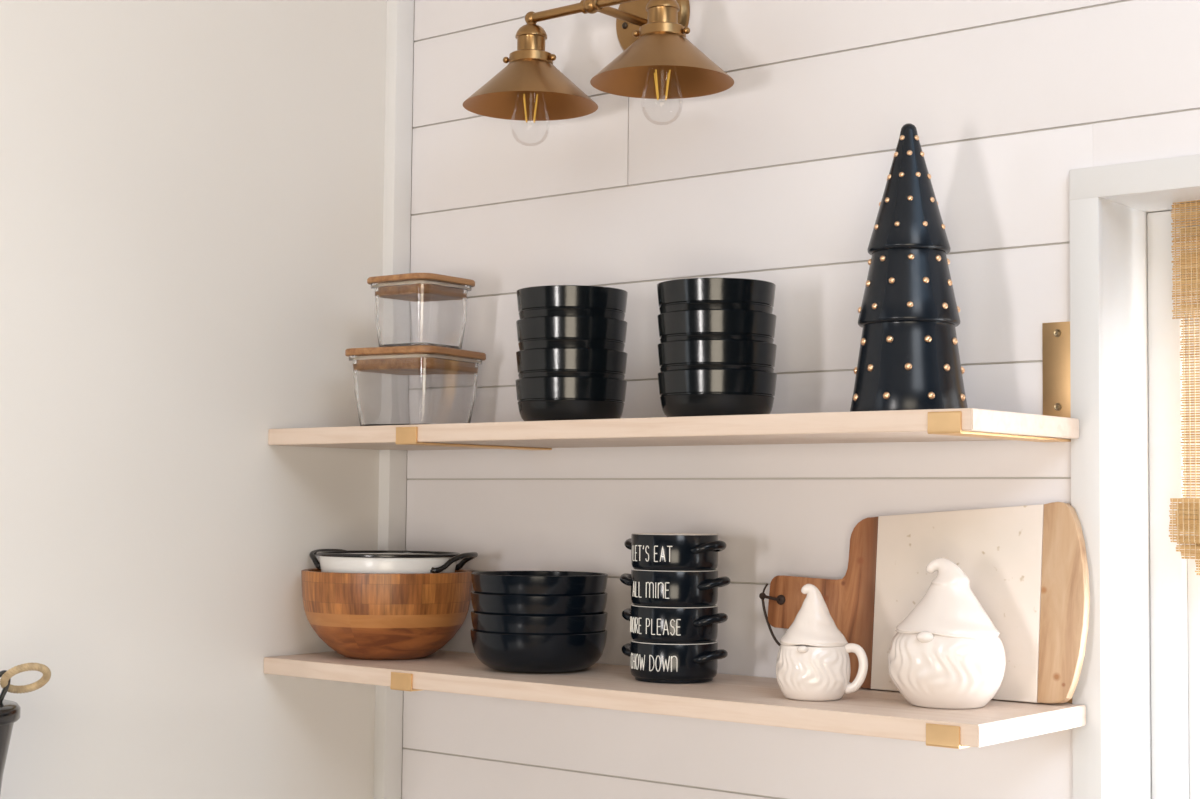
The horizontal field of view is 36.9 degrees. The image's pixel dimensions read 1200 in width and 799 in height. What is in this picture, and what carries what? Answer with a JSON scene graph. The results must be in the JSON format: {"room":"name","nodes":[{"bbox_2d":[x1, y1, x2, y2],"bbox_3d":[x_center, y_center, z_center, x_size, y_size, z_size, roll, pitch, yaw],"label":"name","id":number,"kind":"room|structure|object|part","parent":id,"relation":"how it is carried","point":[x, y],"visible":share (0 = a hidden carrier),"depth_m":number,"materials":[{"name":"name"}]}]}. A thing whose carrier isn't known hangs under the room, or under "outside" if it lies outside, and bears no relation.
{"room":"kitchen","nodes":[
{"label":"kitchen","id":0,"kind":"room"},
{"bbox_2d":[0,0,386,798],"bbox_3d":[-0.723,0.197,2.236,0.120,2.850,1.661,-2,-4,36],"label":"wall","id":1,"kind":"structure","parent":0,"point":[192,191],"depth_m":2.38,"materials":[{"name":"paint"}]},
{"bbox_2d":[374,0,413,798],"bbox_3d":[-0.308,-0.237,2.710,0.026,1.920,0.036,-2,-4,40],"label":"trim","id":2,"kind":"structure","parent":1,"relation":"attached to","point":[400,13],"depth_m":2.69,"materials":[{"name":"white paint"}]},
{"bbox_2d":[471,591,606,615],"bbox_3d":[-0.079,0.277,2.340,0.178,0.051,0.178,-2,-4,40],"label":"pasta bowl","id":3,"kind":"object","parent":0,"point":[515,605],"visible":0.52,"depth_m":2.26,"materials":[{"name":"black ceramic"}]},
{"bbox_2d":[471,571,607,595],"bbox_3d":[-0.079,0.252,2.341,0.178,0.051,0.178,-2,-4,40],"label":"pasta bowl","id":4,"kind":"object","parent":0,"point":[521,583],"visible":0.73,"depth_m":2.27,"materials":[{"name":"black ceramic"}]},
{"bbox_2d":[401,0,1199,798],"bbox_3d":[0.916,0.189,1.819,3.018,2.850,0.200,-2,-4,40],"label":"wall","id":5,"kind":"structure","parent":0,"point":[778,176],"depth_m":2.29,"materials":[{"name":"paint"}]},
{"bbox_2d":[390,672,420,690],"bbox_3d":[-0.170,0.312,2.409,0.038,0.136,0.266,-2,-4,40],"label":"shelf bracket","id":6,"kind":"object","parent":5,"relation":"attached to","point":[399,681],"visible":0.12,"depth_m":2.30,"materials":[{"name":"gold metal"}]},
{"bbox_2d":[395,427,551,449],"bbox_3d":[-0.166,-0.003,2.426,0.038,0.136,0.266,-2,-4,40],"label":"shelf bracket","id":7,"kind":"object","parent":5,"relation":"attached to","point":[404,435],"visible":0.28,"depth_m":2.33,"materials":[{"name":"gold metal"}]},
{"bbox_2d":[463,0,733,122],"bbox_3d":[0.006,-0.462,2.344,0.402,0.244,0.220,-2,-4,40],"label":"wall sconce","id":8,"kind":"object","parent":5,"relation":"attached to","point":[657,60],"visible":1,"depth_m":2.33,"materials":[{"name":"gold metal"}]},
{"bbox_3d":[-0.092,-0.419,2.397,0.180,0.057,0.180,-2,-4,40],"label":"lamp shade","id":9,"kind":"part","parent":8,"relation":"part of","materials":[{"name":"gold metal"}]},
{"bbox_2d":[515,24,546,50],"bbox_3d":[-0.092,-0.480,2.401,0.043,0.042,0.043,-2,-4,40],"label":"socket","id":10,"kind":"object","parent":8,"relation":"attached to","point":[530,37],"depth_m":2.38,"materials":[{"name":"gold metal"}]},
{"bbox_3d":[-0.091,-0.508,2.402,0.018,0.021,0.018,-2,-4,40],"label":"arm","id":11,"kind":"part","parent":8,"relation":"part of","materials":[{"name":"gold metal"}]},
{"bbox_3d":[-0.011,-0.512,2.336,0.028,0.022,0.022,-2,-4,40],"label":"joint knob","id":12,"kind":"part","parent":8,"relation":"part of","materials":[{"name":"gold metal"}]},
{"bbox_3d":[0.026,-0.509,2.380,0.012,0.012,0.116,-2,-4,40],"label":"arm","id":13,"kind":"part","parent":8,"relation":"part of","materials":[{"name":"gold metal"}]},
{"bbox_3d":[0.067,-0.516,2.429,0.124,0.124,0.016,-2,-4,40],"label":"plate","id":14,"kind":"part","parent":8,"relation":"part of","materials":[{"name":"gold metal"}]},
{"bbox_3d":[0.078,-0.426,2.256,0.180,0.057,0.180,-2,-4,40],"label":"lamp shade","id":15,"kind":"part","parent":8,"relation":"part of","materials":[{"name":"gold metal"}]},
{"bbox_2d":[646,0,679,22],"bbox_3d":[0.079,-0.487,2.260,0.043,0.042,0.043,-2,-4,40],"label":"socket","id":16,"kind":"object","parent":8,"relation":"attached to","point":[659,11],"depth_m":2.24,"materials":[{"name":"gold metal"}]},
{"bbox_2d":[268,408,1078,449],"bbox_3d":[0.034,0.043,2.259,1.101,0.022,0.262,-2,-4,40],"label":"wooden shelf","id":17,"kind":"object","parent":5,"relation":"attached to","point":[892,425],"visible":0.94,"depth_m":2.08,"materials":[{"name":"brown wood"}]},
{"bbox_2d":[345,345,485,425],"bbox_3d":[-0.258,-0.012,2.514,0.154,0.111,0.154,-1,-4,29],"label":"glass container","id":18,"kind":"object","parent":17,"relation":"on","point":[422,384],"visible":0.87,"depth_m":2.46,"materials":[{"name":"clear glass"}]},
{"bbox_3d":[-0.257,-0.052,2.516,0.154,0.030,0.154,-1,-4,29],"label":"bamboo lid","id":19,"kind":"part","parent":18,"relation":"part of","materials":[{"name":"brown wood"}]},
{"bbox_2d":[367,273,474,348],"bbox_3d":[-0.251,-0.118,2.515,0.120,0.100,0.120,-2,-4,37],"label":"glass container","id":20,"kind":"object","parent":18,"relation":"on","point":[412,309],"visible":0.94,"depth_m":2.47,"materials":[{"name":"clear glass"}]},
{"bbox_3d":[-0.250,-0.155,2.517,0.120,0.026,0.120,-2,-4,37],"label":"bamboo lid","id":21,"kind":"part","parent":20,"relation":"part of","materials":[{"name":"brown wood"}]},
{"bbox_2d":[515,377,626,420],"bbox_3d":[-0.037,0.005,2.310,0.143,0.058,0.143,-2,-4,40],"label":"bowl","id":22,"kind":"object","parent":17,"relation":"on","point":[538,398],"visible":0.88,"depth_m":2.25,"materials":[{"name":"black ceramic"}]},
{"bbox_2d":[516,348,626,379],"bbox_3d":[-0.037,-0.031,2.312,0.143,0.058,0.143,2,-4,-23],"label":"bowl","id":23,"kind":"object","parent":22,"relation":"on","point":[546,362],"visible":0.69,"depth_m":2.25,"materials":[{"name":"black ceramic"}]},
{"bbox_2d":[516,316,626,351],"bbox_3d":[-0.037,-0.071,2.315,0.143,0.058,0.143,0,-3,4],"label":"bowl","id":24,"kind":"object","parent":23,"relation":"on","point":[549,331],"visible":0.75,"depth_m":2.25,"materials":[{"name":"black ceramic"}]},
{"bbox_2d":[517,285,627,319],"bbox_3d":[-0.036,-0.110,2.317,0.143,0.058,0.143,-1,-4,31],"label":"bowl","id":25,"kind":"object","parent":24,"relation":"on","point":[551,300],"visible":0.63,"depth_m":2.26,"materials":[{"name":"black ceramic"}]},
{"bbox_2d":[658,369,776,416],"bbox_3d":[0.141,-0.002,2.163,0.143,0.058,0.143,-2,-4,40],"label":"bowl","id":26,"kind":"object","parent":17,"relation":"on","point":[695,392],"visible":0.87,"depth_m":2.10,"materials":[{"name":"black ceramic"}]},
{"bbox_2d":[657,340,776,371],"bbox_3d":[0.141,-0.037,2.165,0.143,0.058,0.143,2,-4,-23],"label":"bowl","id":27,"kind":"object","parent":26,"relation":"on","point":[684,354],"visible":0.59,"depth_m":2.10,"materials":[{"name":"black ceramic"}]},
{"bbox_2d":[657,310,775,342],"bbox_3d":[0.141,-0.072,2.167,0.143,0.058,0.143,0,-3,4],"label":"bowl","id":28,"kind":"object","parent":27,"relation":"on","point":[686,324],"visible":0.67,"depth_m":2.11,"materials":[{"name":"black ceramic"}]},
{"bbox_2d":[657,278,775,313],"bbox_3d":[0.140,-0.109,2.171,0.143,0.058,0.143,-1,-4,31],"label":"bowl","id":29,"kind":"object","parent":28,"relation":"on","point":[689,293],"visible":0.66,"depth_m":2.11,"materials":[{"name":"black ceramic"}]},
{"bbox_2d":[850,123,967,411],"bbox_3d":[0.344,-0.145,2.003,0.130,0.328,0.130,-2,-4,40],"label":"tree ornament","id":30,"kind":"object","parent":17,"relation":"on","point":[909,358],"visible":0.97,"depth_m":1.96,"materials":[{"name":"black ceramic"}]},
{"bbox_2d":[264,650,1085,746],"bbox_3d":[0.033,0.358,2.239,1.107,0.022,0.262,-2,-4,40],"label":"wooden shelf","id":31,"kind":"object","parent":5,"relation":"attached to","point":[728,697],"visible":0.75,"depth_m":2.06,"materials":[{"name":"brown wood"}]},
{"bbox_2d":[301,568,472,659],"bbox_3d":[-0.298,0.299,2.510,0.238,0.120,0.238,-1,-4,20],"label":"salad bowl","id":32,"kind":"object","parent":31,"relation":"on","point":[370,616],"visible":0.95,"depth_m":2.42,"materials":[{"name":"brown wood"}]},
{"bbox_2d":[309,549,477,572],"bbox_3d":[-0.290,0.271,2.513,0.236,0.119,0.202,1,-3,-7],"label":"basin","id":33,"kind":"object","parent":32,"relation":"in","point":[331,560],"visible":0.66,"depth_m":2.44,"materials":[{"name":"white metal"}]},
{"bbox_3d":[-0.374,0.229,2.578,0.045,0.029,0.113,-2,-4,41],"label":"handle","id":34,"kind":"part","parent":33,"relation":"part of","materials":[{"name":"black metal"}]},
{"bbox_3d":[-0.197,0.226,2.491,0.045,0.029,0.113,0,-3,14],"label":"handle","id":35,"kind":"part","parent":33,"relation":"part of","materials":[{"name":"black metal"}]},
{"bbox_2d":[470,629,606,672],"bbox_3d":[-0.080,0.325,2.337,0.178,0.051,0.178,-2,-4,40],"label":"pasta bowl","id":36,"kind":"object","parent":31,"relation":"on","point":[518,653],"visible":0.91,"depth_m":2.27,"materials":[{"name":"black ceramic"}]},
{"bbox_2d":[471,611,607,634],"bbox_3d":[-0.079,0.302,2.338,0.178,0.051,0.178,-2,-4,40],"label":"pasta bowl","id":37,"kind":"object","parent":36,"relation":"in","point":[487,623],"visible":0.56,"depth_m":2.26,"materials":[{"name":"black ceramic"}]},
{"bbox_2d":[622,640,727,682],"bbox_3d":[0.091,0.322,2.216,0.131,0.048,0.109,0,-3,2],"label":"soup bowl","id":38,"kind":"object","parent":31,"relation":"on","point":[649,662],"visible":0.93,"depth_m":2.17,"materials":[{"name":"black ceramic"}]},
{"bbox_3d":[0.044,0.315,2.253,0.029,0.017,0.055,-2,-4,37],"label":"handle","id":39,"kind":"part","parent":38,"relation":"part of","materials":[{"name":"black ceramic"}]},
{"bbox_2d":[622,604,727,643],"bbox_3d":[0.091,0.278,2.219,0.131,0.048,0.109,0,-3,2],"label":"soup bowl","id":40,"kind":"object","parent":38,"relation":"on","point":[661,625],"visible":0.92,"depth_m":2.17,"materials":[{"name":"black ceramic"}]},
{"bbox_3d":[0.044,0.271,2.255,0.029,0.017,0.055,-2,-4,37],"label":"handle","id":41,"kind":"part","parent":40,"relation":"part of","materials":[{"name":"black ceramic"}]},
{"bbox_2d":[620,569,729,606],"bbox_3d":[0.092,0.234,2.221,0.137,0.048,0.108,0,-3,2],"label":"soup bowl","id":42,"kind":"object","parent":40,"relation":"on","point":[651,588],"visible":0.91,"depth_m":2.17,"materials":[{"name":"black ceramic"}]},
{"bbox_3d":[0.041,0.227,2.252,0.029,0.017,0.055,-1,-4,30],"label":"handle","id":43,"kind":"part","parent":42,"relation":"part of","materials":[{"name":"black ceramic"}]},
{"bbox_2d":[624,533,725,570],"bbox_3d":[0.092,0.190,2.224,0.126,0.048,0.115,0,-3,2],"label":"soup bowl","id":44,"kind":"object","parent":42,"relation":"on","point":[649,551],"visible":0.96,"depth_m":2.18,"materials":[{"name":"black ceramic"}]},
{"bbox_3d":[0.048,0.183,2.264,0.029,0.017,0.055,-2,-5,42],"label":"handle","id":45,"kind":"part","parent":44,"relation":"part of","materials":[{"name":"black ceramic"}]},
{"bbox_3d":[0.137,0.179,2.184,0.029,0.017,0.055,-2,-5,42],"label":"handle","id":46,"kind":"part","parent":44,"relation":"part of","materials":[{"name":"black ceramic"}]},
{"bbox_3d":[0.143,0.224,2.192,0.029,0.017,0.055,-1,-4,30],"label":"handle","id":47,"kind":"part","parent":42,"relation":"part of","materials":[{"name":"black ceramic"}]},
{"bbox_3d":[0.139,0.267,2.183,0.029,0.017,0.055,-2,-4,37],"label":"handle","id":48,"kind":"part","parent":40,"relation":"part of","materials":[{"name":"black ceramic"}]},
{"bbox_3d":[0.139,0.311,2.181,0.029,0.017,0.055,-2,-4,37],"label":"handle","id":49,"kind":"part","parent":38,"relation":"part of","materials":[{"name":"black ceramic"}]},
{"bbox_2d":[776,584,867,700],"bbox_3d":[0.241,0.271,2.016,0.084,0.128,0.090,3,-4,-31],"label":"mug","id":50,"kind":"object","parent":31,"relation":"on","point":[813,660],"visible":1,"depth_m":1.99,"materials":[{"name":"beige ceramic"}]},
{"bbox_3d":[0.241,0.241,2.021,0.076,0.068,0.076,0,-3,7],"label":"hat lid","id":51,"kind":"part","parent":50,"relation":"part of","materials":[{"name":"beige ceramic"}]},
{"bbox_3d":[0.284,0.300,2.002,0.029,0.056,0.010,-1,-4,19],"label":"handle","id":52,"kind":"part","parent":50,"relation":"part of","materials":[{"name":"beige ceramic"}]},
{"bbox_2d":[759,502,1089,703],"bbox_3d":[0.368,0.230,2.102,0.427,0.223,0.035,-2,-4,39],"label":"cutting board","id":53,"kind":"object","parent":31,"relation":"on","point":[1026,566],"visible":0.86,"depth_m":2.04,"materials":[{"name":"beige stone"}]},
{"bbox_3d":[0.271,0.243,2.182,0.152,0.203,0.016,-2,-9,40],"label":"handle","id":54,"kind":"part","parent":53,"relation":"part of","materials":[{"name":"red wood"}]},
{"bbox_2d":[888,558,1005,708],"bbox_3d":[0.379,0.253,1.964,0.126,0.160,0.126,0,-3,11],"label":"jar","id":55,"kind":"object","parent":31,"relation":"on","point":[947,653],"visible":1,"depth_m":1.92,"materials":[{"name":"beige ceramic"}]},
{"bbox_3d":[0.380,0.216,1.966,0.112,0.086,0.112,0,-3,11],"label":"hat lid","id":56,"kind":"part","parent":55,"relation":"part of","materials":[{"name":"beige ceramic"}]},
{"bbox_2d":[927,321,1070,441],"bbox_3d":[0.434,-0.026,1.929,0.038,0.136,0.266,-2,-4,40],"label":"shelf bracket","id":57,"kind":"object","parent":5,"relation":"attached to","point":[1055,335],"visible":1,"depth_m":2.02,"materials":[{"name":"gold metal"}]},
{"bbox_3d":[0.518,-0.020,2.030,0.037,0.136,0.003,-2,-4,40],"label":"wall plate","id":58,"kind":"part","parent":57,"relation":"part of","materials":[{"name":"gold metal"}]},
{"bbox_2d":[926,699,1071,748],"bbox_3d":[0.429,0.289,1.912,0.038,0.136,0.266,-2,-4,40],"label":"shelf bracket","id":59,"kind":"object","parent":5,"relation":"attached to","point":[937,735],"visible":0.1,"depth_m":1.81,"materials":[{"name":"gold metal"}]},
{"bbox_2d":[1069,154,1199,798],"bbox_3d":[0.897,0.186,1.696,0.960,0.920,0.012,-2,-4,40],"label":"trim","id":60,"kind":"structure","parent":5,"relation":"attached to","point":[1088,186],"depth_m":1.99,"materials":[{"name":"white paint"}]},
{"bbox_2d":[1102,188,1199,798],"bbox_3d":[0.956,0.193,1.768,0.912,0.876,0.225,-2,-4,40],"label":"window frame","id":61,"kind":"structure","parent":5,"relation":"attached to","point":[1124,218],"depth_m":2.04,"materials":[{"name":"white paint"}]},
{"bbox_2d":[1147,210,1199,798],"bbox_3d":[0.994,0.191,1.814,0.891,0.845,0.048,-2,-4,40],"label":"window","id":62,"kind":"structure","parent":5,"relation":"in","point":[1174,581],"depth_m":2.07,"materials":[{"name":"white paint"}]},
{"bbox_2d":[1169,200,1199,574],"bbox_3d":[0.940,-0.024,1.803,0.749,0.420,0.039,-2,-4,40],"label":"woven shade","id":63,"kind":"object","parent":62,"relation":"attached to","point":[1187,516],"visible":1,"depth_m":2.02,"materials":[{"name":"woven bamboo"},{"name":"straw"}]},
{"bbox_3d":[0.949,-0.219,1.817,0.740,0.027,0.026,-2,-4,40],"label":"head rail","id":64,"kind":"part","parent":63,"relation":"part of","materials":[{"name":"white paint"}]},
{"bbox_3d":[0.941,-0.048,1.798,0.739,0.320,0.002,-2,-4,40],"label":"shade panel","id":65,"kind":"part","parent":63,"relation":"part of","materials":[{"name":"beige wicker"}]},
{"bbox_3d":[0.996,0.191,1.817,0.812,0.766,0.030,-2,-4,40],"label":"sash","id":66,"kind":"part","parent":62,"relation":"part of","materials":[{"name":"white paint"}]},
{"bbox_3d":[-0.598,1.542,0.383,3.600,0.050,4.200,-2,-4,40],"label":"floor","id":67,"kind":"structure","parent":0,"visible":0},
{"bbox_3d":[0.403,1.106,1.142,3.000,0.930,1.399,-2,-4,40],"label":"countertop","id":68,"kind":"structure","parent":67,"relation":"on","visible":0},
{"bbox_2d":[0,663,50,793],"bbox_3d":[-0.707,0.476,1.899,0.180,0.393,0.176,-1,-4,21],"label":"lidded canister","id":69,"kind":"object","parent":68,"relation":"on","point":[9,710],"visible":1,"depth_m":1.92,"materials":[{"name":"black metal"},{"name":"light wood"}]}
]}

